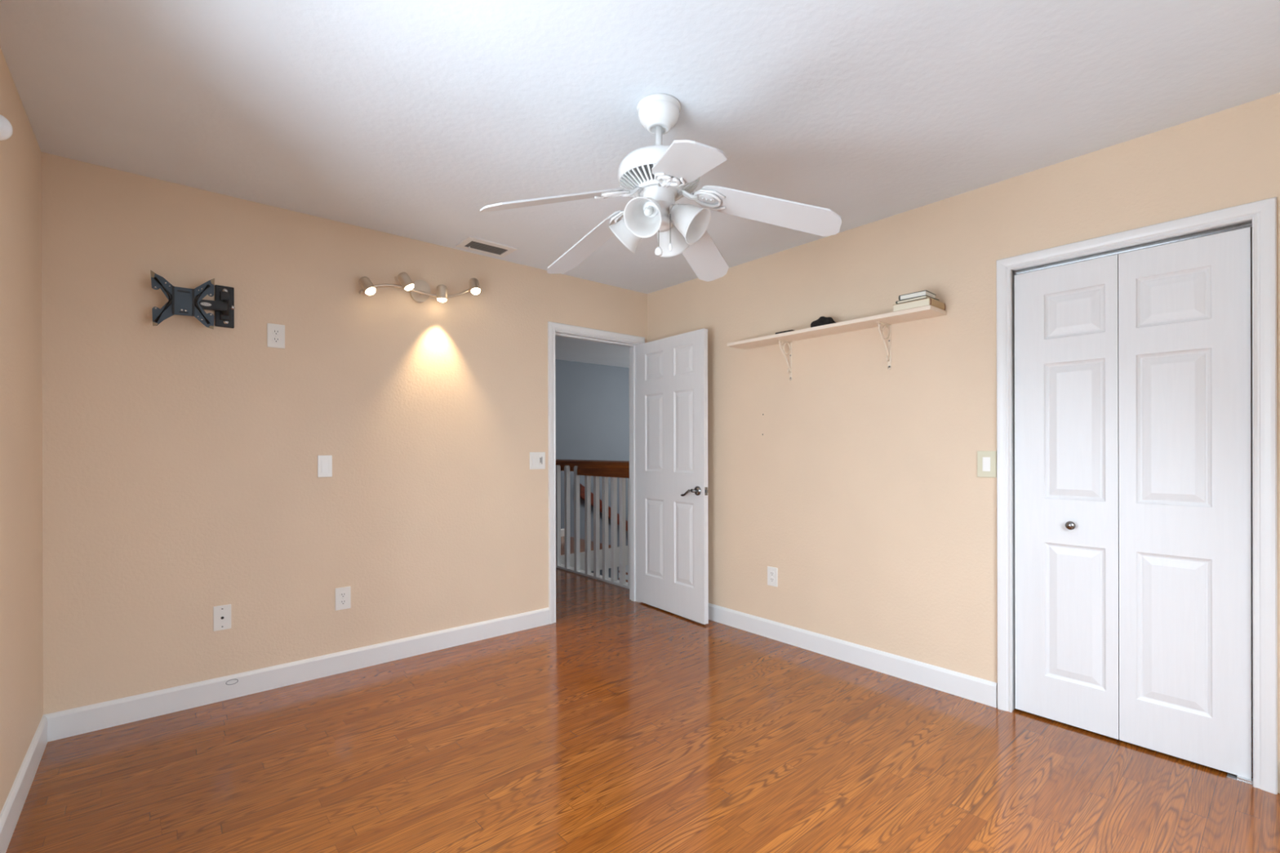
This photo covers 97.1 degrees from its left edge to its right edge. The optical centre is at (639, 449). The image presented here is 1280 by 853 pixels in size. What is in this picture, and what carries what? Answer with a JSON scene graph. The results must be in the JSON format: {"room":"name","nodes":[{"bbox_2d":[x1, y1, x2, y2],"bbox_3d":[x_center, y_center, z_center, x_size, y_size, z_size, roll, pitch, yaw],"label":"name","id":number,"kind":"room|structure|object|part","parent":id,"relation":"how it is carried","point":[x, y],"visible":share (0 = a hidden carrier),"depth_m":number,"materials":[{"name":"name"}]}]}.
{"room":"empty bedroom","nodes":[
{"label":"empty bedroom","id":0,"kind":"room"},
{"bbox_2d":[0,47,43,813],"bbox_3d":[-1.283,-0.012,0.855,0.115,2.440,3.800,0,0,-40],"label":"wall","id":1,"kind":"structure","parent":0,"point":[21,642],"depth_m":1.95,"materials":[{"name":"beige paint"}]},
{"bbox_2d":[0,114,13,140],"bbox_3d":[-0.941,-0.773,0.615,0.097,0.080,1.940,0,0,-40],"label":"curtain rod","id":2,"kind":"object","parent":1,"relation":"attached to","point":[6,127],"visible":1,"depth_m":1.36,"materials":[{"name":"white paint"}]},
{"bbox_2d":[0,715,47,852],"bbox_3d":[-1.231,1.152,0.897,0.014,0.112,3.800,0,0,-40],"label":"baseboard","id":3,"kind":"structure","parent":1,"relation":"attached to","point":[11,810],"depth_m":1.90,"materials":[{"name":"white paint"}]},
{"bbox_2d":[41,151,647,714],"bbox_3d":[-0.933,-0.015,3.728,4.549,2.440,0.115,0,0,-40],"label":"wall","id":4,"kind":"structure","parent":0,"point":[180,481],"depth_m":2.85,"materials":[{"name":"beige paint"}]},
{"bbox_2d":[150,270,235,329],"bbox_3d":[-2.040,-0.670,2.605,0.091,0.252,0.321,0,0,27],"label":"mount","id":5,"kind":"object","parent":4,"relation":"attached to","point":[183,301],"visible":1,"depth_m":2.59,"materials":[{"name":"metal"}]},
{"bbox_3d":[-2.019,-0.678,2.642,0.054,0.070,0.166,0,0,40],"label":"swivel arm","id":6,"kind":"part","parent":5,"relation":"part of"},
{"bbox_3d":[-2.001,-0.688,2.721,0.076,0.198,0.030,0,0,-40],"label":"wall plate","id":7,"kind":"part","parent":5,"relation":"part of","materials":[{"name":"black metal"}]},
{"bbox_2d":[213,604,231,631],"bbox_3d":[-2.012,0.811,2.721,0.070,0.118,0.014,0,0,-40],"label":"cable plate","id":8,"kind":"object","parent":4,"relation":"attached to","point":[221,614],"visible":1,"depth_m":2.72,"materials":[{"name":"white plastic"}]},
{"bbox_2d":[266,323,284,348],"bbox_3d":[-1.847,-0.576,2.867,0.076,0.120,0.008,0,0,-40],"label":"power outlet","id":9,"kind":"object","parent":4,"relation":"attached to","point":[275,332],"visible":1,"depth_m":2.86,"materials":[{"name":"white plastic"}]},
{"bbox_2d":[272,337,279,342],"bbox_3d":[-1.845,-0.556,2.865,0.033,0.028,0.002,0,0,-40],"label":"receptacle","id":10,"kind":"object","parent":9,"relation":"attached to","point":[275,340],"depth_m":2.86,"materials":[{"name":"white plastic"}]},
{"bbox_2d":[272,328,279,334],"bbox_3d":[-1.845,-0.595,2.865,0.033,0.028,0.002,0,0,-40],"label":"receptacle","id":11,"kind":"object","parent":9,"relation":"attached to","point":[275,331],"depth_m":2.86,"materials":[{"name":"white plastic"}]},
{"bbox_2d":[43,607,549,742],"bbox_3d":[-1.546,1.151,3.116,2.417,0.112,0.016,0,0,-40],"label":"baseboard","id":12,"kind":"structure","parent":4,"relation":"attached to","point":[99,716],"depth_m":2.83,"materials":[{"name":"white paint"}]},
{"bbox_2d":[317,455,332,477],"bbox_3d":[-1.679,0.090,3.010,0.068,0.116,0.008,0,0,-40],"label":"light switch","id":13,"kind":"object","parent":4,"relation":"attached to","point":[324,462],"visible":1,"depth_m":3.01,"materials":[{"name":"white plastic"}]},
{"bbox_2d":[335,586,351,610],"bbox_3d":[-1.612,0.808,3.066,0.076,0.120,0.008,0,0,-40],"label":"power outlet","id":14,"kind":"object","parent":4,"relation":"attached to","point":[343,595],"visible":1,"depth_m":3.06,"materials":[{"name":"white plastic"}]},
{"bbox_2d":[339,599,346,604],"bbox_3d":[-1.610,0.828,3.064,0.033,0.028,0.002,0,0,-40],"label":"receptacle","id":15,"kind":"object","parent":14,"relation":"attached to","point":[342,602],"depth_m":3.06,"materials":[{"name":"white plastic"}]},
{"bbox_2d":[339,591,346,597],"bbox_3d":[-1.610,0.789,3.064,0.033,0.028,0.002,0,0,-40],"label":"receptacle","id":16,"kind":"object","parent":14,"relation":"attached to","point":[342,594],"depth_m":3.06,"materials":[{"name":"white plastic"}]},
{"bbox_2d":[358,272,480,302],"bbox_3d":[-1.266,-0.946,3.284,0.686,0.211,0.128,0,0,-40],"label":"track light","id":17,"kind":"object","parent":4,"relation":"attached to","point":[420,290],"visible":1,"depth_m":3.31,"materials":[{"name":"silver metal"}]},
{"bbox_3d":[-1.466,-0.862,3.068,0.056,0.045,0.055,0,0,-40],"label":"spot bulb","id":18,"kind":"part","parent":17,"relation":"part of","materials":[{"name":"white glass"}]},
{"bbox_3d":[-1.312,-0.924,3.206,0.055,0.043,0.056,0,0,-40],"label":"spot bulb","id":19,"kind":"part","parent":17,"relation":"part of","materials":[{"name":"white glass"}]},
{"bbox_3d":[-1.296,-0.932,3.329,0.115,0.133,0.022,0,0,-40],"label":"wall plate","id":20,"kind":"part","parent":17,"relation":"part of","materials":[{"name":"silver metal"}]},
{"bbox_3d":[-1.171,-0.885,3.340,0.056,0.028,0.056,0,0,-40],"label":"spot bulb","id":21,"kind":"part","parent":17,"relation":"part of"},
{"bbox_3d":[-1.007,-0.972,3.461,0.056,0.040,0.055,0,0,-40],"label":"spot bulb","id":22,"kind":"part","parent":17,"relation":"part of","materials":[{"name":"white glass"}]},
{"bbox_2d":[529,452,545,469],"bbox_3d":[-0.697,0.077,3.847,0.120,0.116,0.009,0,0,-40],"label":"light switch","id":23,"kind":"object","parent":4,"relation":"attached to","point":[537,460],"visible":1,"depth_m":3.85,"materials":[{"name":"white plastic"}]},
{"bbox_2d":[547,321,644,623],"bbox_3d":[-0.333,0.160,4.229,0.878,2.087,0.134,0,0,-40],"label":"door frame","id":24,"kind":"structure","parent":4,"relation":"attached to","point":[552,326],"depth_m":4.10,"materials":[{"name":"white paint"}]},
{"bbox_2d":[636,328,708,624],"bbox_3d":[0.199,0.184,4.138,0.097,2.012,0.790,0,0,-36],"label":"door","id":25,"kind":"structure","parent":4,"relation":"in","point":[673,542],"depth_m":4.09,"materials":[{"name":"white wood"}]},
{"bbox_3d":[0.347,0.290,3.904,0.061,0.076,0.158,0,0,-40],"label":"handle","id":26,"kind":"part","parent":25,"relation":"part of","materials":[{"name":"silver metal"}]},
{"bbox_3d":[0.454,0.285,3.844,0.024,0.056,0.013,0,0,-40],"label":"latch plate","id":27,"kind":"part","parent":25,"relation":"part of","materials":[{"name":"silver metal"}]},
{"bbox_2d":[555,359,629,546],"bbox_3d":[-1.097,1.283,7.866,5.800,5.040,0.100,0,0,-40],"label":"wall","id":28,"kind":"structure","parent":0,"point":[592,401],"depth_m":8.14,"materials":[{"name":"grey paint"}]},
{"bbox_2d":[560,528,564,536],"bbox_3d":[-2.144,1.153,6.897,2.950,0.105,0.014,0,0,-40],"label":"baseboard","id":29,"kind":"structure","parent":28,"relation":"attached to","point":[562,530],"depth_m":7.81,"materials":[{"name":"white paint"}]},
{"bbox_2d":[579,483,627,532],"bbox_3d":[-0.344,1.020,8.399,1.360,1.090,0.081,0,0,-40],"label":"stair handrail","id":30,"kind":"object","parent":28,"relation":"attached to","point":[581,486],"visible":0.31,"depth_m":8.14,"materials":[{"name":"brown wood"}]},
{"bbox_2d":[618,564,627,582],"bbox_3d":[0.241,2.084,8.196,2.360,1.710,1.132,0,0,-40],"label":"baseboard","id":31,"kind":"structure","parent":28,"relation":"attached to","point":[626,565],"depth_m":7.38,"materials":[{"name":"white wood"}]},
{"bbox_2d":[591,566,618,580],"bbox_3d":[0.636,2.584,7.177,4.065,2.530,3.198,0,0,-40],"label":"wall","id":32,"kind":"structure","parent":0,"point":[609,569],"depth_m":6.87,"materials":[{"name":"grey paint"}]},
{"bbox_2d":[0,0,1279,368],"bbox_3d":[0.519,-1.289,4.475,7.734,0.100,7.363,0,0,-40],"label":"ceiling","id":33,"kind":"structure","parent":0,"point":[406,118],"depth_m":1.98,"materials":[{"name":"paint"}]},
{"bbox_2d":[455,235,517,257],"bbox_3d":[-0.934,-1.224,3.443,0.309,0.023,0.198,0,0,-40],"label":"ceiling vent","id":34,"kind":"object","parent":33,"relation":"in","point":[471,243],"visible":1,"depth_m":3.43,"materials":[{"name":"white metal"}]},
{"bbox_2d":[480,93,842,281],"bbox_3d":[0.034,-0.958,2.060,1.208,0.557,1.179,0,0,-40],"label":"ceiling fan","id":35,"kind":"object","parent":33,"relation":"hanging from","point":[658,175],"visible":1,"depth_m":1.98,"materials":[{"name":"white plastic"}]},
{"bbox_3d":[-0.282,-0.824,1.862,0.470,0.174,0.143,0,0,-27],"label":"fan blade","id":36,"kind":"part","parent":35,"relation":"part of","materials":[{"name":"white laminate"}]},
{"bbox_3d":[-0.209,-0.841,2.318,0.143,0.154,0.470,0,0,-45],"label":"fan blade","id":37,"kind":"part","parent":35,"relation":"part of","materials":[{"name":"white laminate"}]},
{"bbox_3d":[-0.052,-0.797,2.083,0.130,0.140,0.142,0,0,-40],"label":"lamp shade","id":38,"kind":"part","parent":35,"relation":"part of","materials":[{"name":"white glass"}]},
{"bbox_3d":[0.025,-0.797,1.919,0.142,0.140,0.130,0,0,-40],"label":"lamp shade","id":39,"kind":"part","parent":35,"relation":"part of","materials":[{"name":"white glass"}]},
{"bbox_3d":[0.030,-0.826,1.956,0.030,0.041,0.043,0,0,14],"label":"light bulb","id":40,"kind":"part","parent":35,"relation":"part of","materials":[{"name":"white glass"}]},
{"bbox_3d":[0.065,-0.692,1.970,0.027,0.031,0.027,0,0,-40],"label":"chain pull","id":41,"kind":"part","parent":35,"relation":"part of","materials":[{"name":"white plastic"}]},
{"bbox_2d":[619,164,698,201],"bbox_3d":[0.068,-0.942,2.039,0.284,0.043,0.284,0,0,-40],"label":"vent grille","id":42,"kind":"object","parent":35,"relation":"attached to","point":[639,179],"depth_m":1.98,"materials":[{"name":"white metal"}]},
{"bbox_3d":[0.107,-0.774,1.983,0.002,0.105,0.003,0,0,-40],"label":"pull chain","id":43,"kind":"part","parent":35,"relation":"part of","materials":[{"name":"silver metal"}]},
{"bbox_3d":[0.107,-0.711,1.983,0.015,0.028,0.015,0,0,-40],"label":"chain pull","id":44,"kind":"part","parent":35,"relation":"part of","materials":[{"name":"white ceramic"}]},
{"bbox_3d":[0.113,-0.798,2.160,0.142,0.140,0.130,0,0,-40],"label":"lamp shade","id":45,"kind":"part","parent":35,"relation":"part of","materials":[{"name":"white glass"}]},
{"bbox_3d":[0.129,-0.833,1.651,0.143,0.164,0.470,0,0,-9],"label":"fan blade","id":46,"kind":"part","parent":35,"relation":"part of","materials":[{"name":"white laminate"}]},
{"bbox_3d":[0.189,-0.798,1.995,0.130,0.140,0.142,0,0,-40],"label":"lamp shade","id":47,"kind":"part","parent":35,"relation":"part of","materials":[{"name":"white glass"}]},
{"bbox_3d":[0.248,-0.849,2.389,0.143,0.147,0.470,0,0,27],"label":"fan blade","id":48,"kind":"part","parent":35,"relation":"part of","materials":[{"name":"white laminate"}]},
{"bbox_3d":[0.457,-0.836,1.977,0.470,0.163,0.143,0,0,9],"label":"fan blade","id":49,"kind":"part","parent":35,"relation":"part of","materials":[{"name":"white laminate"}]},
{"bbox_2d":[5,536,1279,852],"bbox_3d":[0.525,1.261,4.477,7.734,0.120,7.363,0,0,-40],"label":"floor","id":50,"kind":"structure","parent":0,"point":[618,724],"depth_m":2.12,"materials":[{"name":"brown wood"}]},
{"bbox_2d":[555,459,629,588],"bbox_3d":[0.911,0.768,6.672,3.895,1.342,1.970,0,0,-40],"label":"balustrade","id":51,"kind":"object","parent":50,"relation":"on","point":[583,563],"visible":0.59,"depth_m":5.26,"materials":[{"name":"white wood"}]},
{"bbox_3d":[-0.828,0.161,5.859,0.060,0.115,0.920,0,0,-40],"label":"handrail","id":52,"kind":"part","parent":51,"relation":"part of","materials":[{"name":"brown wood"}]},
{"bbox_3d":[0.916,1.308,6.675,3.885,0.262,1.970,0,0,-40],"label":"rail","id":53,"kind":"part","parent":51,"relation":"part of","materials":[{"name":"white paint"}]},
{"bbox_3d":[-0.247,0.174,5.079,0.068,0.147,1.030,0,0,-40],"label":"handrail","id":54,"kind":"part","parent":51,"relation":"part of","materials":[{"name":"brown wood"}]},
{"bbox_2d":[647,92,1279,793],"bbox_3d":[1.405,-0.020,3.018,0.115,2.440,4.000,0,0,-40],"label":"wall","id":55,"kind":"structure","parent":0,"point":[868,500],"depth_m":2.99,"materials":[{"name":"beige paint"}]},
{"bbox_2d":[767,566,777,586],"bbox_3d":[0.841,0.807,3.587,0.008,0.120,0.076,0,0,-40],"label":"power outlet","id":56,"kind":"object","parent":55,"relation":"attached to","point":[772,572],"visible":1,"depth_m":3.58,"materials":[{"name":"white plastic"}]},
{"bbox_2d":[727,305,946,380],"bbox_3d":[1.038,-0.554,3.214,0.186,0.259,1.258,0,0,-40],"label":"wall shelf","id":57,"kind":"object","parent":55,"relation":"attached to","point":[886,320],"visible":1,"depth_m":3.06,"materials":[{"name":"beige laminate"}]},
{"bbox_2d":[775,329,794,333],"bbox_3d":[0.879,-0.690,3.355,0.093,0.013,0.117,0,0,-40],"label":"notebook","id":58,"kind":"object","parent":57,"relation":"on","point":[789,330],"visible":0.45,"depth_m":3.32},
{"bbox_2d":[810,316,835,327],"bbox_3d":[1.040,-0.719,3.196,0.120,0.070,0.156,0,0,-40],"label":"cloth bundle","id":59,"kind":"object","parent":57,"relation":"on","point":[822,321],"visible":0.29,"depth_m":3.16,"materials":[{"name":"black fabric"}]},
{"bbox_2d":[893,297,945,311],"bbox_3d":[1.384,-0.702,2.802,0.170,0.037,0.183,0,0,-40],"label":"book","id":60,"kind":"object","parent":57,"relation":"on","point":[927,301],"visible":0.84,"depth_m":2.74,"materials":[{"name":"beige paper"}]},
{"bbox_2d":[895,295,939,304],"bbox_3d":[1.370,-0.728,2.790,0.141,0.014,0.148,0,0,-39],"label":"book","id":61,"kind":"object","parent":60,"relation":"on","point":[922,296],"visible":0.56,"depth_m":2.74,"materials":[{"name":"white paper"}]},
{"bbox_2d":[898,289,936,300],"bbox_3d":[1.367,-0.747,2.783,0.124,0.025,0.130,0,0,-42],"label":"book","id":62,"kind":"object","parent":61,"relation":"on","point":[926,292],"visible":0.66,"depth_m":2.74,"materials":[{"name":"white paper"}]},
{"bbox_2d":[708,603,997,707],"bbox_3d":[1.313,1.144,3.030,0.014,0.112,3.740,0,0,-40],"label":"baseboard","id":63,"kind":"structure","parent":55,"relation":"attached to","point":[975,689],"depth_m":3.10,"materials":[{"name":"white paint"}]},
{"bbox_2d":[977,451,996,477],"bbox_3d":[1.631,0.070,2.657,0.010,0.124,0.082,0,0,-40],"label":"light switch","id":64,"kind":"object","parent":55,"relation":"attached to","point":[986,460],"visible":1,"depth_m":2.65,"materials":[{"name":"beige plastic"}]},
{"bbox_2d":[1013,221,1253,785],"bbox_3d":[1.955,0.189,2.309,0.063,2.020,0.743,0,0,-40],"label":"door","id":65,"kind":"structure","parent":55,"relation":"in","point":[1133,363],"depth_m":2.26,"materials":[{"name":"white wood"}]},
{"bbox_3d":[1.843,0.325,2.417,0.033,0.037,0.037,0,0,-40],"label":"knob","id":66,"kind":"part","parent":65,"relation":"part of","materials":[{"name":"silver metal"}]},
{"bbox_2d":[996,196,1277,794],"bbox_3d":[1.981,0.161,2.330,0.135,2.076,0.862,0,0,-40],"label":"door frame","id":67,"kind":"structure","parent":55,"relation":"attached to","point":[1263,213],"depth_m":2.00,"materials":[{"name":"white paint"}]},
{"bbox_2d":[1250,227,1253,716],"bbox_3d":[2.292,-0.022,2.595,0.685,2.440,0.972,0,0,-40],"label":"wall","id":68,"kind":"structure","parent":0,"point":[1251,228],"depth_m":2.53,"materials":[{"name":"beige paint"}]}
]}

